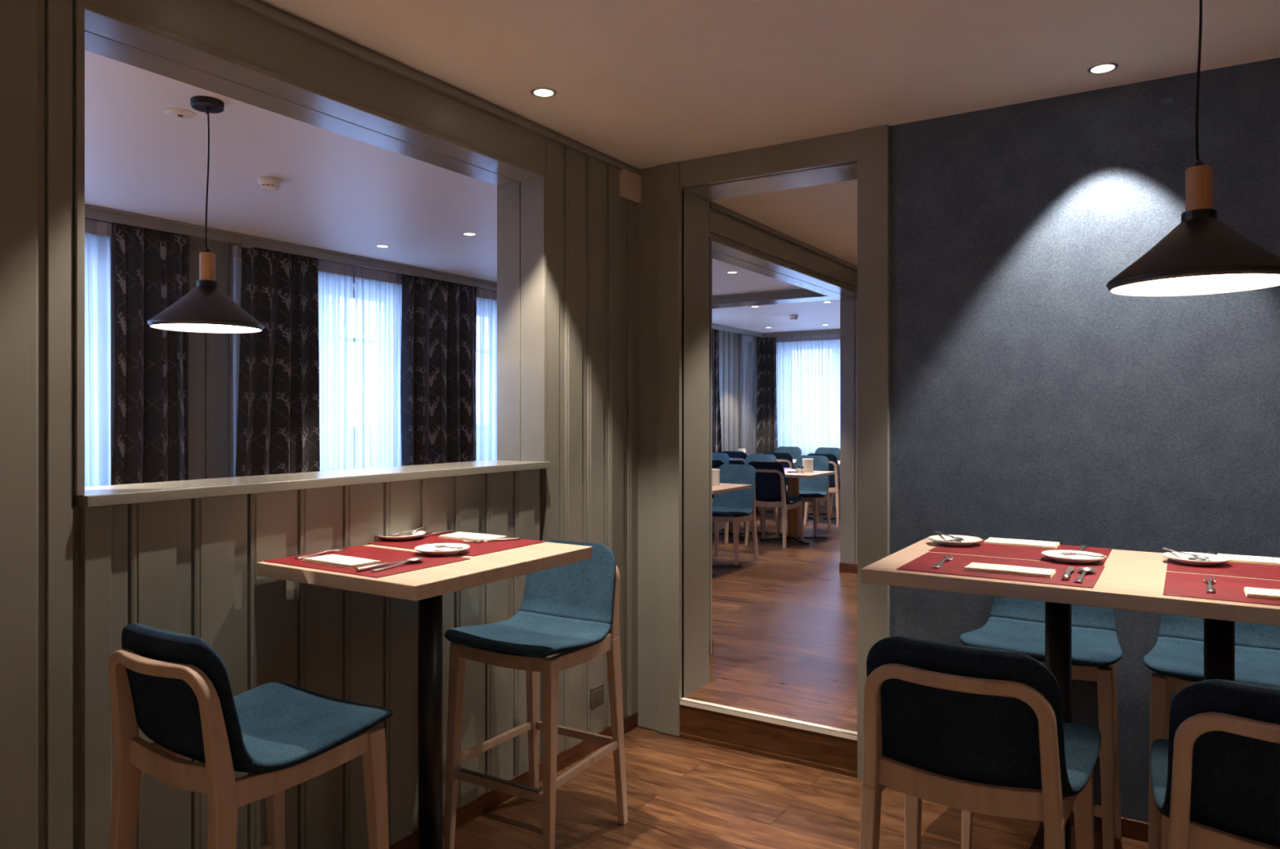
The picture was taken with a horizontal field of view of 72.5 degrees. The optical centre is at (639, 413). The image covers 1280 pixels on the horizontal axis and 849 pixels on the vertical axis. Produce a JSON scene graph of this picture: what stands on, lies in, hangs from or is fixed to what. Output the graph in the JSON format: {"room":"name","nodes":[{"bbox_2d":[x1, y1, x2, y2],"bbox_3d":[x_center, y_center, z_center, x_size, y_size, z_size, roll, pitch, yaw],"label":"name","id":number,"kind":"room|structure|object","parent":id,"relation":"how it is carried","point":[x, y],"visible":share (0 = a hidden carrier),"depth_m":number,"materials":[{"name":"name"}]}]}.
{"room":"restaurant dining room","nodes":[
{"label":"restaurant dining room","id":0,"kind":"room"},
{"bbox_2d":[84,217,757,479],"bbox_3d":[-1.830,0.076,7.365,0.400,2.413,13.320,0,0,32],"label":"windows","id":1,"kind":"structure","parent":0,"point":[210,384],"depth_m":5.61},
{"bbox_2d":[0,0,857,848],"bbox_3d":[-0.462,0.210,3.539,0.230,2.680,8.300,0,0,32],"label":"wall","id":2,"kind":"structure","parent":0,"point":[72,578],"depth_m":2.40,"materials":[{"name":"wood"}]},
{"bbox_2d":[72,0,546,495],"bbox_3d":[-0.932,-0.381,2.792,0.245,1.138,1.726,0,0,32],"label":"trim","id":3,"kind":"structure","parent":2,"relation":"attached to","point":[522,190],"depth_m":2.88,"materials":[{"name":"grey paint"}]},
{"bbox_2d":[72,459,550,507],"bbox_3d":[-0.924,0.202,2.794,0.270,0.028,1.710,0,0,32],"label":"window sill","id":4,"kind":"structure","parent":2,"relation":"attached to","point":[147,492],"depth_m":2.49,"materials":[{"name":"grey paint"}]},
{"bbox_2d":[224,0,641,176],"bbox_3d":[-1.285,-1.112,2.005,0.032,0.036,4.826,0,0,32],"label":"trim","id":5,"kind":"structure","parent":2,"relation":"attached to","point":[260,8],"depth_m":2.84,"materials":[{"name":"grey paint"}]},
{"bbox_2d":[84,204,839,337],"bbox_3d":[-0.526,-1.089,6.164,2.675,0.082,12.675,0,0,32],"label":"trim","id":6,"kind":"structure","parent":2,"relation":"attached to","point":[245,241],"depth_m":5.83,"materials":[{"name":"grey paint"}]},
{"bbox_2d":[388,711,638,848],"bbox_3d":[-1.299,1.414,2.014,0.018,0.072,4.826,0,0,32],"label":"baseboard","id":7,"kind":"structure","parent":2,"relation":"attached to","point":[486,802],"depth_m":3.26,"materials":[{"name":"brown wood"}]},
{"bbox_2d":[590,683,604,707],"bbox_3d":[-0.184,1.214,3.763,0.012,0.084,0.092,0,0,32],"label":"wall socket","id":8,"kind":"object","parent":2,"relation":"attached to","point":[597,693],"visible":1,"depth_m":3.75,"materials":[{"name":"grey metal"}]},
{"bbox_2d":[619,168,641,202],"bbox_3d":[-0.042,-1.042,3.976,0.026,0.130,0.162,0,0,32],"label":"junction box","id":9,"kind":"object","parent":2,"relation":"attached to","point":[629,182],"visible":0.98,"depth_m":3.95,"materials":[{"name":"beige"}]},
{"bbox_2d":[709,201,857,654],"bbox_3d":[0.889,0.076,5.684,0.249,2.413,3.195,0,0,32],"label":"trim","id":10,"kind":"structure","parent":2,"relation":"attached to","point":[721,225],"depth_m":6.14,"materials":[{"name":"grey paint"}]},
{"bbox_2d":[711,562,857,653],"bbox_3d":[1.013,1.246,5.867,0.271,0.075,2.712,0,0,32],"label":"baseboard","id":11,"kind":"structure","parent":2,"relation":"attached to","point":[843,567],"depth_m":7.03,"materials":[{"name":"brown wood"}]},
{"bbox_2d":[84,0,1279,333],"bbox_3d":[1.390,-1.180,5.281,8.070,0.100,13.420,0,0,32],"label":"ceiling","id":12,"kind":"structure","parent":0,"point":[641,84],"depth_m":3.02,"materials":[{"name":"paint"}]},
{"bbox_2d":[84,218,111,486],"bbox_3d":[-3.412,0.090,4.332,0.062,2.340,1.500,0,0,33],"label":"sheer curtain","id":13,"kind":"object","parent":12,"relation":"hanging from","point":[97,234],"visible":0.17,"depth_m":4.92,"materials":[{"name":"grey fabric"}]},
{"bbox_2d":[111,222,189,484],"bbox_3d":[-2.871,0.087,5.082,0.097,2.345,0.537,0,0,32],"label":"curtain","id":14,"kind":"object","parent":12,"relation":"hanging from","point":[151,267],"visible":0.59,"depth_m":5.11,"materials":[{"name":"fabric"}]},
{"bbox_2d":[164,108,196,119],"bbox_3d":[-1.728,-1.124,3.283,0.108,0.012,0.108,0,0,32],"label":"ceiling disc","id":15,"kind":"object","parent":12,"relation":"attached to","point":[175,113],"visible":1,"depth_m":3.27,"materials":[{"name":"white plastic"}]},
{"bbox_2d":[146,95,264,333],"bbox_3d":[-1.564,-0.718,3.156,0.379,0.822,0.379,0,0,32],"label":"pendant lamp","id":16,"kind":"object","parent":12,"relation":"hanging from","point":[206,308],"visible":1,"depth_m":3.11,"materials":[{"name":"black"}]},
{"bbox_2d":[154,323,258,330],"bbox_3d":[-1.564,-0.319,3.156,0.362,0.003,0.362,0,0,32],"label":"diffuser","id":17,"kind":"object","parent":16,"relation":"attached to","point":[169,326],"depth_m":3.18,"materials":[{"name":"beige"}]},
{"bbox_2d":[257,176,280,191],"bbox_3d":[-1.786,-1.103,4.208,0.104,0.054,0.104,0,0,32],"label":"smoke detector","id":18,"kind":"object","parent":12,"relation":"attached to","point":[268,184],"visible":1,"depth_m":4.17,"materials":[{"name":"white plastic"}]},
{"bbox_2d":[235,247,319,476],"bbox_3d":[-2.414,0.087,5.787,0.097,2.345,0.671,0,0,37],"label":"curtain","id":19,"kind":"object","parent":12,"relation":"hanging from","point":[278,428],"visible":0.66,"depth_m":5.82,"materials":[{"name":"fabric"}]},
{"bbox_2d":[232,245,354,476],"bbox_3d":[-2.357,0.090,6.007,0.060,2.340,0.940,0,0,32],"label":"sheer curtain","id":20,"kind":"object","parent":12,"relation":"hanging from","point":[335,281],"visible":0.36,"depth_m":6.25,"materials":[{"name":"grey fabric"}]},
{"bbox_2d":[354,266,401,469],"bbox_3d":[-1.946,0.090,6.664,0.063,2.340,0.591,0,0,32],"label":"sheer curtain","id":21,"kind":"object","parent":12,"relation":"hanging from","point":[378,294],"visible":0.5,"depth_m":6.60,"materials":[{"name":"grey fabric"}]},
{"bbox_2d":[400,273,476,466],"bbox_3d":[-1.603,0.087,7.083,0.104,2.345,0.846,0,0,31],"label":"curtain","id":22,"kind":"object","parent":12,"relation":"hanging from","point":[438,331],"visible":0.65,"depth_m":7.03,"materials":[{"name":"fabric"}]},
{"bbox_2d":[462,232,476,235],"bbox_3d":[-1.071,-1.134,5.485,0.091,0.016,0.091,0,0,32],"label":"recessed light","id":23,"kind":"object","parent":12,"relation":"in","point":[464,233],"visible":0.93,"depth_m":5.47,"materials":[{"name":"silver metal"}]},
{"bbox_2d":[475,288,497,461],"bbox_3d":[-1.137,0.090,7.951,0.061,2.340,1.450,0,0,32],"label":"sheer curtain","id":24,"kind":"object","parent":12,"relation":"hanging from","point":[486,300],"visible":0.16,"depth_m":7.62,"materials":[{"name":"grey fabric"}]},
{"bbox_2d":[530,87,556,97],"bbox_3d":[-0.339,-1.134,3.070,0.091,0.016,0.091,0,0,32],"label":"recessed light","id":25,"kind":"object","parent":12,"relation":"in","point":[540,91],"visible":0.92,"depth_m":3.07,"materials":[{"name":"silver metal"}]},
{"bbox_2d":[711,328,721,453],"bbox_3d":[0.880,0.087,11.030,0.097,2.345,0.611,0,0,30],"label":"curtain","id":26,"kind":"object","parent":12,"relation":"hanging from","point":[716,415],"visible":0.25,"depth_m":11.14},
{"bbox_2d":[742,335,755,455],"bbox_3d":[1.509,0.090,12.164,0.057,2.340,0.401,0,0,32],"label":"sheer curtain","id":27,"kind":"object","parent":12,"relation":"hanging from","point":[748,374],"visible":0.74,"depth_m":12.13,"materials":[{"name":"grey fabric"}]},
{"bbox_2d":[756,337,777,453],"bbox_3d":[1.777,0.087,12.300,0.350,2.345,0.083,0,0,30],"label":"curtain","id":28,"kind":"object","parent":12,"relation":"hanging from","point":[766,397],"visible":0.7,"depth_m":12.30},
{"bbox_2d":[711,288,837,308],"bbox_3d":[0.811,-1.089,8.483,2.880,0.082,0.295,0,0,32],"label":"trim","id":29,"kind":"structure","parent":12,"relation":"attached to","point":[796,295],"depth_m":8.13,"materials":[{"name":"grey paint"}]},
{"bbox_2d":[789,315,798,319],"bbox_3d":[1.764,-1.103,10.030,0.104,0.054,0.104,0,0,32],"label":"smoke detector","id":30,"kind":"object","parent":12,"relation":"attached to","point":[791,317],"visible":1,"depth_m":9.99,"materials":[{"name":"white plastic"}]},
{"bbox_2d":[776,333,839,506],"bbox_3d":[2.895,0.090,11.693,2.350,2.340,0.060,0,0,32],"label":"sheer curtain","id":31,"kind":"object","parent":12,"relation":"hanging from","point":[808,366],"visible":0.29,"depth_m":12.04,"materials":[{"name":"grey fabric"}]},
{"bbox_2d":[1087,62,1118,74],"bbox_3d":[1.513,-1.134,2.855,0.091,0.016,0.091,0,0,32],"label":"recessed light","id":32,"kind":"object","parent":12,"relation":"in","point":[1103,68],"visible":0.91,"depth_m":2.85,"materials":[{"name":"silver metal"}]},
{"bbox_2d":[1106,0,1279,297],"bbox_3d":[1.294,-0.712,2.021,0.379,0.834,0.379,0,0,32],"label":"pendant lamp","id":33,"kind":"object","parent":12,"relation":"hanging from","point":[1202,255],"visible":1,"depth_m":1.98,"materials":[{"name":"black"}]},
{"bbox_2d":[1112,273,1279,293],"bbox_3d":[1.294,-0.306,2.021,0.362,0.003,0.362,0,0,32],"label":"diffuser","id":34,"kind":"object","parent":33,"relation":"attached to","point":[1125,282],"depth_m":2.03,"materials":[{"name":"beige"}]},
{"bbox_2d":[684,505,857,731],"bbox_3d":[1.374,1.417,5.350,7.970,0.267,13.320,0,0,32],"label":"floor","id":35,"kind":"structure","parent":0,"point":[784,620],"depth_m":5.18,"materials":[{"name":"brown wood"}]},
{"bbox_2d":[711,453,729,464],"bbox_3d":[0.751,0.868,9.927,0.464,0.832,0.514,0,0,32],"label":"dining chair","id":36,"kind":"object","parent":35,"relation":"on","point":[724,457],"visible":0.21,"depth_m":10.06,"materials":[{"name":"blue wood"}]},
{"bbox_2d":[711,459,749,544],"bbox_3d":[0.807,0.868,8.881,0.464,0.832,0.514,0,0,33],"label":"dining chair","id":37,"kind":"object","parent":35,"relation":"on","point":[716,464],"visible":0.19,"depth_m":8.62,"materials":[{"name":"brown wood"}]},
{"bbox_2d":[711,483,751,576],"bbox_3d":[0.487,0.936,7.207,0.630,0.683,0.690,0,0,32],"label":"dining table","id":38,"kind":"object","parent":35,"relation":"on","point":[722,487],"visible":0.16,"depth_m":7.17,"materials":[{"name":"brown wood"}]},
{"bbox_2d":[711,468,719,485],"bbox_3d":[0.608,0.528,7.249,0.111,0.134,0.111,0,0,32],"label":"canister","id":39,"kind":"object","parent":38,"relation":"on","point":[715,472],"visible":0.56,"depth_m":7.20,"materials":[{"name":"white ceramic"}]},
{"bbox_2d":[720,450,747,464],"bbox_3d":[1.245,0.868,10.732,0.464,0.832,0.514,0,0,32],"label":"dining chair","id":40,"kind":"object","parent":35,"relation":"on","point":[735,457],"visible":0.27,"depth_m":10.50,"materials":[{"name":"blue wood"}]},
{"bbox_2d":[711,463,758,564],"bbox_3d":[0.746,0.868,7.591,0.464,0.832,0.514,0,0,31],"label":"dining chair","id":41,"kind":"object","parent":35,"relation":"on","point":[735,507],"visible":0.75,"depth_m":7.68,"materials":[{"name":"teal fabric"}]},
{"bbox_2d":[711,522,767,539],"bbox_3d":[1.000,0.936,9.224,0.630,0.683,0.690,0,0,32],"label":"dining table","id":42,"kind":"object","parent":35,"relation":"on","point":[731,524],"visible":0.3,"depth_m":9.19,"materials":[{"name":"black"}]},
{"bbox_2d":[728,453,777,534],"bbox_3d":[1.243,0.868,9.594,0.464,0.832,0.514,0,0,31],"label":"dining chair","id":43,"kind":"object","parent":35,"relation":"on","point":[763,457],"visible":0.25,"depth_m":9.75,"materials":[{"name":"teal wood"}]},
{"bbox_2d":[755,506,773,515],"bbox_3d":[1.491,0.936,11.301,0.630,0.683,0.690,0,0,32],"label":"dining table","id":44,"kind":"object","parent":35,"relation":"on","point":[757,508],"visible":0.12,"depth_m":11.26,"materials":[{"name":"black"}]},
{"bbox_2d":[744,460,803,548],"bbox_3d":[1.315,0.868,8.579,0.464,0.832,0.514,0,0,30],"label":"dining chair","id":45,"kind":"object","parent":35,"relation":"on","point":[771,485],"visible":0.8,"depth_m":8.39,"materials":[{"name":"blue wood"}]},
{"bbox_2d":[764,452,808,519],"bbox_3d":[1.720,0.868,10.433,0.464,0.832,0.514,0,0,30],"label":"dining chair","id":46,"kind":"object","parent":35,"relation":"on","point":[785,459],"visible":0.23,"depth_m":10.19,"materials":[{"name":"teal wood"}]},
{"bbox_2d":[775,446,801,469],"bbox_3d":[1.924,0.868,11.812,0.464,0.832,0.514,0,0,32],"label":"dining chair","id":47,"kind":"object","parent":35,"relation":"on","point":[795,451],"visible":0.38,"depth_m":11.96,"materials":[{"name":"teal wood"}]},
{"bbox_2d":[759,470,835,544],"bbox_3d":[1.558,0.936,8.873,0.630,0.683,0.690,0,0,32],"label":"dining table","id":48,"kind":"object","parent":35,"relation":"on","point":[793,477],"visible":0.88,"depth_m":8.82,"materials":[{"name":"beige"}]},
{"bbox_2d":[802,458,813,471],"bbox_3d":[1.716,0.528,8.927,0.111,0.134,0.111,0,0,32],"label":"canister","id":49,"kind":"object","parent":48,"relation":"on","point":[807,464],"visible":0.96,"depth_m":8.88,"materials":[{"name":"white ceramic"}]},
{"bbox_2d":[776,455,831,536],"bbox_3d":[1.752,0.868,9.274,0.464,0.832,0.514,0,0,32],"label":"dining chair","id":50,"kind":"object","parent":35,"relation":"on","point":[814,490],"visible":0.67,"depth_m":9.34,"materials":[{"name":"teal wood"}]},
{"bbox_2d":[781,459,826,519],"bbox_3d":[2.029,0.936,10.963,0.630,0.683,0.690,0,0,32],"label":"dining table","id":51,"kind":"object","parent":35,"relation":"on","point":[793,460],"visible":0.08,"depth_m":10.91,"materials":[{"name":"black"}]},
{"bbox_2d":[803,453,839,527],"bbox_3d":[2.185,0.868,10.141,0.464,0.832,0.514,0,0,32],"label":"dining chair","id":52,"kind":"object","parent":35,"relation":"on","point":[833,479],"visible":0.44,"depth_m":9.89,"materials":[{"name":"brown wood"}]},
{"bbox_2d":[814,447,839,513],"bbox_3d":[2.407,0.868,11.508,0.464,0.832,0.514,0,0,32],"label":"dining chair","id":53,"kind":"object","parent":35,"relation":"on","point":[834,451],"visible":0.23,"depth_m":11.64,"materials":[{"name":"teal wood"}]},
{"bbox_2d":[822,460,839,519],"bbox_3d":[2.570,0.936,10.622,0.630,0.683,0.690,0,0,32],"label":"dining table","id":54,"kind":"object","parent":35,"relation":"on","point":[838,461],"visible":0.09,"depth_m":10.55,"materials":[{"name":"black"}]},
{"bbox_2d":[709,179,857,266],"bbox_3d":[2.865,-1.180,4.452,4.690,0.100,3.413,0,0,32],"label":"ceiling","id":55,"kind":"structure","parent":0,"point":[824,217],"depth_m":4.91,"materials":[{"name":"paint"}]},
{"bbox_2d":[442,726,1148,848],"bbox_3d":[0.501,1.500,0.881,4.690,0.100,4.826,0,0,32],"label":"floor","id":56,"kind":"structure","parent":0,"point":[682,793],"depth_m":3.15,"materials":[{"name":"brown wood"}]},
{"bbox_2d":[107,622,392,848],"bbox_3d":[-0.917,0.958,2.048,0.464,0.987,0.514,0,0,31],"label":"bar stool","id":57,"kind":"object","parent":56,"relation":"on","point":[177,689],"visible":1,"depth_m":1.94,"materials":[{"name":"teal fabric"}]},
{"bbox_2d":[257,542,592,848],"bbox_3d":[-0.595,0.927,2.523,0.610,1.045,0.722,0,0,32],"label":"bar table","id":58,"kind":"object","parent":56,"relation":"on","point":[427,586],"visible":0.74,"depth_m":2.50,"materials":[{"name":"brown wood"}]},
{"bbox_2d":[263,545,470,577],"bbox_3d":[-0.752,0.404,2.410,0.455,0.002,0.330,0,0,32],"label":"placemat","id":59,"kind":"object","parent":58,"relation":"on","point":[382,554],"visible":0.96,"depth_m":2.40,"materials":[{"name":"fabric"}]},
{"bbox_2d":[294,546,348,559],"bbox_3d":[-0.908,0.397,2.491,0.025,0.009,0.187,0,0,24],"label":"fork","id":60,"kind":"object","parent":59,"relation":"on","point":[341,548],"visible":1,"depth_m":2.49,"materials":[{"name":"silver metal"}]},
{"bbox_2d":[302,554,381,568],"bbox_3d":[-0.808,0.397,2.363,0.205,0.008,0.100,0,0,34],"label":"paper napkin","id":61,"kind":"object","parent":59,"relation":"on","point":[348,562],"visible":1,"depth_m":2.34,"materials":[{"name":"beige"}]},
{"bbox_2d":[355,560,405,571],"bbox_3d":[-0.666,0.396,2.305,0.018,0.010,0.203,0,0,31],"label":"table knife","id":62,"kind":"object","parent":59,"relation":"on","point":[375,566],"visible":0.95,"depth_m":2.26,"materials":[{"name":"silver metal"}]},
{"bbox_2d":[370,556,424,572],"bbox_3d":[-0.636,0.397,2.300,0.042,0.009,0.192,0,0,25],"label":"spoon","id":63,"kind":"object","parent":59,"relation":"on","point":[419,558],"visible":1,"depth_m":2.31,"materials":[{"name":"silver metal"}]},
{"bbox_2d":[413,542,470,555],"bbox_3d":[-0.571,0.393,2.521,0.158,0.018,0.158,0,0,32],"label":"plate","id":64,"kind":"object","parent":58,"relation":"on","point":[428,548],"visible":1,"depth_m":2.54,"materials":[{"name":"white ceramic"}]},
{"bbox_2d":[433,545,462,548],"bbox_3d":[-0.552,0.382,2.496,0.029,0.015,0.137,0,0,-39],"label":"teaspoon","id":65,"kind":"object","parent":64,"relation":"on","point":[438,546],"visible":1,"depth_m":2.50,"materials":[{"name":"silver metal"}]},
{"bbox_2d":[367,532,546,555],"bbox_3d":[-0.576,0.404,2.737,0.455,0.002,0.330,0,0,32],"label":"placemat","id":66,"kind":"object","parent":58,"relation":"on","point":[480,548],"visible":0.68,"depth_m":2.71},
{"bbox_2d":[377,529,426,540],"bbox_3d":[-0.771,0.393,2.812,0.158,0.018,0.158,0,0,32],"label":"plate","id":67,"kind":"object","parent":66,"relation":"on","point":[416,533],"visible":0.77,"depth_m":2.76,"materials":[{"name":"white ceramic"}]},
{"bbox_2d":[391,526,424,535],"bbox_3d":[-0.757,0.382,2.841,0.029,0.015,0.137,0,0,28],"label":"teaspoon","id":68,"kind":"object","parent":67,"relation":"on","point":[421,527],"visible":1,"depth_m":2.83,"materials":[{"name":"silver metal"}]},
{"bbox_2d":[396,530,438,536],"bbox_3d":[-0.733,0.397,2.885,0.042,0.009,0.192,0,0,25],"label":"spoon","id":69,"kind":"object","parent":66,"relation":"on","point":[411,534],"visible":0.47,"depth_m":2.86,"materials":[{"name":"silver metal"}]},
{"bbox_2d":[418,528,455,537],"bbox_3d":[-0.688,0.396,2.876,0.018,0.010,0.203,0,0,34],"label":"table knife","id":70,"kind":"object","parent":66,"relation":"on","point":[451,530],"visible":0.94,"depth_m":2.90,"materials":[{"name":"silver metal"}]},
{"bbox_2d":[437,531,506,542],"bbox_3d":[-0.541,0.397,2.821,0.205,0.008,0.100,0,0,30],"label":"paper napkin","id":71,"kind":"object","parent":66,"relation":"on","point":[457,535],"visible":0.96,"depth_m":2.81,"materials":[{"name":"beige"}]},
{"bbox_2d":[461,537,520,542],"bbox_3d":[-0.467,0.397,2.751,0.187,0.009,0.025,0,0,-26],"label":"fork","id":72,"kind":"object","parent":66,"relation":"on","point":[515,538],"visible":1,"depth_m":2.75,"materials":[{"name":"silver metal"}]},
{"bbox_2d":[444,539,627,848],"bbox_3d":[-0.341,0.958,3.000,0.464,0.987,0.514,0,0,30],"label":"bar stool","id":73,"kind":"object","parent":56,"relation":"on","point":[571,610],"visible":0.85,"depth_m":2.98,"materials":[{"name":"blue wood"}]},
{"bbox_2d":[859,635,1101,848],"bbox_3d":[0.745,0.958,1.932,0.464,0.987,0.514,0,0,32],"label":"bar stool","id":74,"kind":"object","parent":56,"relation":"on","point":[969,728],"visible":1,"depth_m":1.77,"materials":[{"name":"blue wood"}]},
{"bbox_2d":[960,595,1122,848],"bbox_3d":[1.349,0.958,2.905,0.464,0.987,0.514,0,0,32],"label":"bar stool","id":75,"kind":"object","parent":56,"relation":"on","point":[1014,624],"visible":0.46,"depth_m":2.82,"materials":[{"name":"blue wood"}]},
{"bbox_2d":[861,537,1279,848],"bbox_3d":[1.281,0.927,2.269,1.208,1.045,0.719,0,0,32],"label":"bar table","id":76,"kind":"object","parent":56,"relation":"on","point":[1129,580],"visible":0.3,"depth_m":2.15,"materials":[{"name":"brown wood"}]},
{"bbox_2d":[896,551,1104,588],"bbox_3d":[0.945,0.404,2.284,0.455,0.002,0.330,0,0,32],"label":"placemat","id":77,"kind":"object","parent":76,"relation":"on","point":[923,563],"visible":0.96,"depth_m":2.27,"materials":[{"name":"fabric"}]},
{"bbox_2d":[932,554,954,568],"bbox_3d":[0.815,0.397,2.349,0.025,0.009,0.187,0,0,31],"label":"fork","id":78,"kind":"object","parent":77,"relation":"on","point":[939,564],"visible":1,"depth_m":2.34,"materials":[{"name":"silver metal"}]},
{"bbox_2d":[963,562,1056,577],"bbox_3d":[0.944,0.397,2.229,0.205,0.008,0.100,0,0,32],"label":"paper napkin","id":79,"kind":"object","parent":77,"relation":"on","point":[975,566],"visible":1,"depth_m":2.21,"materials":[{"name":"beige"}]},
{"bbox_2d":[1061,566,1075,579],"bbox_3d":[1.077,0.396,2.192,0.018,0.010,0.203,0,0,31],"label":"table knife","id":80,"kind":"object","parent":77,"relation":"on","point":[1066,575],"visible":1,"depth_m":2.15,"materials":[{"name":"silver metal"}]},
{"bbox_2d":[1074,566,1096,582],"bbox_3d":[1.093,0.397,2.153,0.042,0.009,0.192,0,0,34],"label":"spoon","id":81,"kind":"object","parent":77,"relation":"on","point":[1084,569],"visible":1,"depth_m":2.18,"materials":[{"name":"silver metal"}]},
{"bbox_2d":[928,538,1111,565],"bbox_3d":[1.129,0.404,2.588,0.455,0.002,0.330,0,0,32],"label":"placemat","id":82,"kind":"object","parent":76,"relation":"on","point":[977,548],"visible":0.68,"depth_m":2.57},
{"bbox_2d":[928,534,982,546],"bbox_3d":[0.974,0.393,2.698,0.158,0.018,0.158,0,0,32],"label":"plate","id":83,"kind":"object","parent":82,"relation":"on","point":[941,539],"visible":0.95,"depth_m":2.71,"materials":[{"name":"white ceramic"}]},
{"bbox_2d":[934,530,964,541],"bbox_3d":[0.969,0.382,2.729,0.029,0.015,0.137,0,0,-10],"label":"teaspoon","id":84,"kind":"object","parent":83,"relation":"on","point":[959,539],"visible":1,"depth_m":2.71,"materials":[{"name":"silver metal"}]},
{"bbox_2d":[982,537,1059,548],"bbox_3d":[1.174,0.397,2.687,0.205,0.008,0.100,0,0,32],"label":"paper napkin","id":85,"kind":"object","parent":82,"relation":"on","point":[1003,541],"visible":1,"depth_m":2.67,"materials":[{"name":"beige"}]},
{"bbox_2d":[1041,550,1105,563],"bbox_3d":[1.184,0.393,2.388,0.158,0.018,0.158,0,0,32],"label":"plate","id":86,"kind":"object","parent":82,"relation":"on","point":[1055,555],"visible":0.95,"depth_m":2.41,"materials":[{"name":"white ceramic"}]},
{"bbox_2d":[1060,552,1108,557],"bbox_3d":[1.196,0.382,2.359,0.029,0.015,0.137,0,0,-24],"label":"teaspoon","id":87,"kind":"object","parent":86,"relation":"on","point":[1064,553],"visible":1,"depth_m":2.37,"materials":[{"name":"silver metal"}]},
{"bbox_2d":[1077,545,1087,551],"bbox_3d":[1.287,0.397,2.547,0.025,0.009,0.187,0,0,32],"label":"fork","id":88,"kind":"object","parent":82,"relation":"on","point":[1082,547],"visible":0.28,"depth_m":2.58,"materials":[{"name":"silver metal"}]},
{"bbox_2d":[1163,571,1279,605],"bbox_3d":[1.448,0.404,1.968,0.455,0.002,0.330,0,0,32],"label":"placemat","id":89,"kind":"object","parent":76,"relation":"on","point":[1230,588],"visible":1,"depth_m":2.03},
{"bbox_2d":[1203,575,1216,593],"bbox_3d":[1.328,0.397,2.035,0.025,0.009,0.187,0,0,32],"label":"fork","id":90,"kind":"object","parent":89,"relation":"on","point":[1210,588],"visible":1,"depth_m":2.02,"materials":[{"name":"silver metal"}]},
{"bbox_2d":[1244,586,1279,599],"bbox_3d":[1.441,0.397,1.900,0.205,0.008,0.100,0,0,32],"label":"paper napkin","id":91,"kind":"object","parent":89,"relation":"on","point":[1267,593],"visible":1,"depth_m":1.92,"materials":[{"name":"beige"}]},
{"bbox_2d":[1166,558,1279,579],"bbox_3d":[1.637,0.404,2.269,0.455,0.002,0.330,0,0,32],"label":"placemat","id":92,"kind":"object","parent":76,"relation":"on","point":[1232,569],"visible":0.59,"depth_m":2.26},
{"bbox_2d":[1161,551,1231,565],"bbox_3d":[1.499,0.393,2.355,0.158,0.018,0.158,0,0,32],"label":"plate","id":93,"kind":"object","parent":92,"relation":"on","point":[1179,557],"visible":0.96,"depth_m":2.36,"materials":[{"name":"white ceramic"}]},
{"bbox_2d":[1161,546,1209,559],"bbox_3d":[1.486,0.382,2.384,0.029,0.015,0.137,0,0,-22],"label":"teaspoon","id":94,"kind":"object","parent":93,"relation":"on","point":[1199,557],"visible":1,"depth_m":2.36,"materials":[{"name":"silver metal"}]},
{"bbox_2d":[1187,557,1206,560],"bbox_3d":[1.535,0.397,2.407,0.042,0.009,0.192,0,0,32],"label":"spoon","id":95,"kind":"object","parent":93,"relation":"on","point":[1188,558],"visible":0.27,"depth_m":2.37,"materials":[{"name":"silver metal"}]},
{"bbox_2d":[1217,553,1279,565],"bbox_3d":[1.686,0.397,2.365,0.205,0.008,0.100,0,0,32],"label":"paper napkin","id":96,"kind":"object","parent":92,"relation":"on","point":[1234,558],"visible":0.78,"depth_m":2.36,"materials":[{"name":"beige"}]},
{"bbox_2d":[1142,613,1279,848],"bbox_3d":[1.789,0.958,2.629,0.464,0.987,0.514,0,0,32],"label":"bar stool","id":97,"kind":"object","parent":56,"relation":"on","point":[1176,658],"visible":0.41,"depth_m":2.63,"materials":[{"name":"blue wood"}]},
{"bbox_2d":[1149,679,1279,848],"bbox_3d":[1.218,0.958,1.635,0.464,0.987,0.514,0,0,32],"label":"bar stool","id":98,"kind":"object","parent":56,"relation":"on","point":[1215,779],"visible":1,"depth_m":1.53,"materials":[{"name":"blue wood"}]},
{"bbox_2d":[889,57,1279,822],"bbox_3d":[1.940,0.210,2.982,4.491,2.680,0.261,0,0,32],"label":"wall","id":99,"kind":"structure","parent":0,"point":[1032,399],"depth_m":3.06,"materials":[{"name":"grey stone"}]},
{"bbox_2d":[637,124,889,778],"bbox_3d":[0.486,0.160,3.738,1.165,2.580,0.046,0,0,32],"label":"trim","id":100,"kind":"structure","parent":99,"relation":"attached to","point":[660,271],"depth_m":3.91,"materials":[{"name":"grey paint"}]},
{"bbox_2d":[679,704,857,777],"bbox_3d":[0.528,1.371,3.705,0.815,0.159,0.026,0,0,32],"label":"trim","id":101,"kind":"structure","parent":99,"relation":"attached to","point":[828,753],"depth_m":3.69,"materials":[{"name":"brown wood"}]},
{"bbox_2d":[680,697,857,740],"bbox_3d":[0.531,1.292,3.710,0.815,0.023,0.034,0,0,32],"label":"trim","id":102,"kind":"structure","parent":99,"relation":"attached to","point":[815,727],"depth_m":3.68,"materials":[{"name":"white metal"}]},
{"bbox_2d":[681,161,857,697],"bbox_3d":[0.604,0.210,3.825,0.851,2.480,0.266,0,0,32],"label":"trim","id":103,"kind":"structure","parent":99,"relation":"attached to","point":[696,200],"depth_m":4.03,"materials":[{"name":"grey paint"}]},
{"bbox_2d":[1071,811,1148,842],"bbox_3d":[2.372,1.417,2.547,3.296,0.065,0.014,0,0,32],"label":"baseboard","id":104,"kind":"structure","parent":99,"relation":"attached to","point":[1136,829],"depth_m":2.98,"materials":[{"name":"brown wood"}]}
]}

